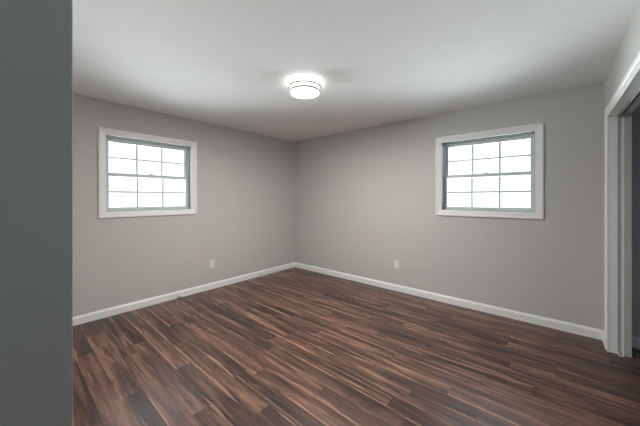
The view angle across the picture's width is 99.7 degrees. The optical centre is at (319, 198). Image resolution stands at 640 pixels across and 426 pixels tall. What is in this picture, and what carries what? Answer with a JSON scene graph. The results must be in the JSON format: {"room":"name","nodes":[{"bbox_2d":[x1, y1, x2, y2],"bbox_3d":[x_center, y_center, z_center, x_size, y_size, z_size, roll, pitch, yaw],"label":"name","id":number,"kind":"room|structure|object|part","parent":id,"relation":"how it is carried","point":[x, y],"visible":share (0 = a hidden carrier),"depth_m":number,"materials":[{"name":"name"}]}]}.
{"room":"empty bedroom","nodes":[
{"label":"empty bedroom","id":0,"kind":"room"},
{"bbox_2d":[0,0,72,425],"bbox_3d":[-1.480,0.119,-0.182,0.120,2.440,2.432,0,0,41],"label":"wall","id":1,"kind":"structure","parent":0,"point":[36,36],"depth_m":0.65,"materials":[{"name":"grey paint"}]},
{"bbox_2d":[73,94,294,316],"bbox_3d":[-1.701,0.119,4.004,0.170,2.440,3.858,0,0,41],"label":"wall","id":2,"kind":"structure","parent":0,"point":[244,220],"depth_m":3.69,"materials":[{"name":"beige paint"}]},
{"bbox_2d":[98,127,196,218],"bbox_3d":[-2.159,-0.284,3.454,0.184,1.016,1.090,0,0,41],"label":"window","id":3,"kind":"structure","parent":2,"relation":"in","point":[105,135],"depth_m":3.37,"materials":[{"name":"white paint"}]},
{"bbox_3d":[-2.207,-0.482,3.495,0.028,0.456,0.926,0,0,41],"label":"sash","id":4,"kind":"part","parent":3,"relation":"part of","materials":[{"name":"grey plastic"}]},
{"bbox_2d":[109,145,183,175],"bbox_3d":[-2.207,-0.481,3.495,0.016,0.366,0.854,0,0,41],"label":"grille","id":5,"kind":"object","parent":3,"relation":"attached to","point":[153,146],"depth_m":3.57,"materials":[{"name":"grey plastic"}]},
{"bbox_3d":[-2.182,-0.079,3.474,0.030,0.442,0.926,0,0,41],"label":"sash","id":6,"kind":"part","parent":3,"relation":"part of","materials":[{"name":"grey plastic"}]},
{"bbox_2d":[109,177,184,206],"bbox_3d":[-2.182,-0.076,3.474,0.016,0.368,0.862,0,0,41],"label":"grille","id":7,"kind":"object","parent":3,"relation":"attached to","point":[137,191],"depth_m":3.51,"materials":[{"name":"grey plastic"}]},
{"bbox_3d":[-2.193,-0.284,3.483,0.095,0.892,0.966,0,0,41],"label":"frame","id":8,"kind":"part","parent":3,"relation":"part of","materials":[{"name":"grey plastic"}]},
{"bbox_2d":[73,262,294,325],"bbox_3d":[-1.648,1.293,3.925,0.013,0.092,3.568,0,0,41],"label":"baseboard","id":9,"kind":"structure","parent":2,"relation":"attached to","point":[104,313],"depth_m":3.52,"materials":[{"name":"white paint"}]},
{"bbox_2d":[210,259,213,267],"bbox_3d":[-1.593,0.965,3.992,0.009,0.115,0.070,0,0,41],"label":"wall outlet","id":10,"kind":"object","parent":2,"relation":"attached to","point":[211,261],"visible":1,"depth_m":3.98,"materials":[{"name":"white plastic"}]},
{"bbox_2d":[73,267,639,425],"bbox_3d":[-0.525,1.399,1.463,5.270,0.120,6.170,0,0,41],"label":"floor","id":11,"kind":"structure","parent":0,"point":[294,346],"depth_m":2.20,"materials":[{"name":"brown wood"}]},
{"bbox_2d":[73,0,639,141],"bbox_3d":[-0.525,-1.176,1.463,5.270,0.150,6.170,0,0,41],"label":"ceiling","id":12,"kind":"structure","parent":0,"point":[233,64],"depth_m":2.10,"materials":[{"name":"white paint"}]},
{"bbox_2d":[288,77,320,97],"bbox_3d":[-0.145,-1.044,2.569,0.314,0.113,0.314,0,0,41],"label":"ceiling light","id":13,"kind":"object","parent":12,"relation":"attached to","point":[300,87],"visible":1,"depth_m":2.48,"materials":[{"name":"white glass"}]},
{"bbox_2d":[295,82,639,337],"bbox_3d":[1.499,0.119,3.679,5.100,2.440,0.170,0,0,41],"label":"wall","id":14,"kind":"structure","parent":0,"point":[365,199],"depth_m":3.27,"materials":[{"name":"beige paint"}]},
{"bbox_2d":[394,260,398,268],"bbox_3d":[1.105,0.956,3.901,0.070,0.115,0.009,0,0,41],"label":"wall outlet","id":15,"kind":"object","parent":14,"relation":"attached to","point":[396,263],"visible":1,"depth_m":3.90,"materials":[{"name":"white plastic"}]},
{"bbox_2d":[295,262,601,339],"bbox_3d":[1.093,1.293,3.909,4.159,0.092,0.013,0,0,41],"label":"baseboard","id":16,"kind":"structure","parent":14,"relation":"attached to","point":[534,319],"depth_m":3.24,"materials":[{"name":"white paint"}]},
{"bbox_2d":[436,123,543,219],"bbox_3d":[1.984,-0.284,3.245,1.090,1.016,0.184,0,0,41],"label":"window","id":17,"kind":"structure","parent":14,"relation":"in","point":[534,132],"depth_m":3.18,"materials":[{"name":"white paint"}]},
{"bbox_2d":[448,142,529,173],"bbox_3d":[2.025,-0.481,3.292,0.854,0.366,0.016,0,0,41],"label":"grille","id":18,"kind":"object","parent":17,"relation":"attached to","point":[477,143],"depth_m":3.35,"materials":[{"name":"grey plastic"}]},
{"bbox_2d":[447,176,530,207],"bbox_3d":[2.004,-0.076,3.268,0.862,0.368,0.016,0,0,41],"label":"grille","id":19,"kind":"object","parent":17,"relation":"attached to","point":[448,177],"depth_m":3.33,"materials":[{"name":"grey plastic"}]},
{"bbox_3d":[2.013,-0.284,3.279,0.966,0.892,0.095,0,0,41],"label":"frame","id":20,"kind":"part","parent":17,"relation":"part of","materials":[{"name":"grey plastic"}]},
{"bbox_3d":[2.004,-0.079,3.268,0.926,0.442,0.030,0,0,41],"label":"sash","id":21,"kind":"part","parent":17,"relation":"part of","materials":[{"name":"grey plastic"}]},
{"bbox_3d":[2.025,-0.482,3.292,0.926,0.456,0.028,0,0,41],"label":"sash","id":22,"kind":"part","parent":17,"relation":"part of","materials":[{"name":"grey plastic"}]},
{"bbox_2d":[604,2,639,330],"bbox_3d":[0.769,0.119,0.234,0.125,2.440,6.000,0,0,41],"label":"wall","id":23,"kind":"structure","parent":0,"point":[629,48],"depth_m":1.91,"materials":[{"name":"beige paint"}]},
{"bbox_2d":[602,331,604,345],"bbox_3d":[0.717,1.293,0.279,0.013,0.092,6.000,0,0,41],"label":"baseboard","id":24,"kind":"structure","parent":23,"relation":"attached to","point":[603,332],"depth_m":2.50,"materials":[{"name":"white paint"}]},
{"bbox_2d":[605,51,639,357],"bbox_3d":[1.976,0.273,1.637,0.152,2.132,1.960,0,0,41],"label":"door frame","id":25,"kind":"structure","parent":23,"relation":"in","point":[618,118],"depth_m":2.32,"materials":[{"name":"white paint"}]},
{"bbox_3d":[2.305,0.119,1.353,0.740,2.440,2.300,0,0,41],"label":"wall","id":26,"kind":"structure","parent":0,"visible":0},
{"bbox_2d":[632,337,639,348],"bbox_3d":[2.300,1.293,1.423,0.640,0.092,2.200,0,0,41],"label":"baseboard","id":27,"kind":"structure","parent":26,"relation":"attached to","point":[635,341],"depth_m":2.41,"materials":[{"name":"white paint"}]}
]}

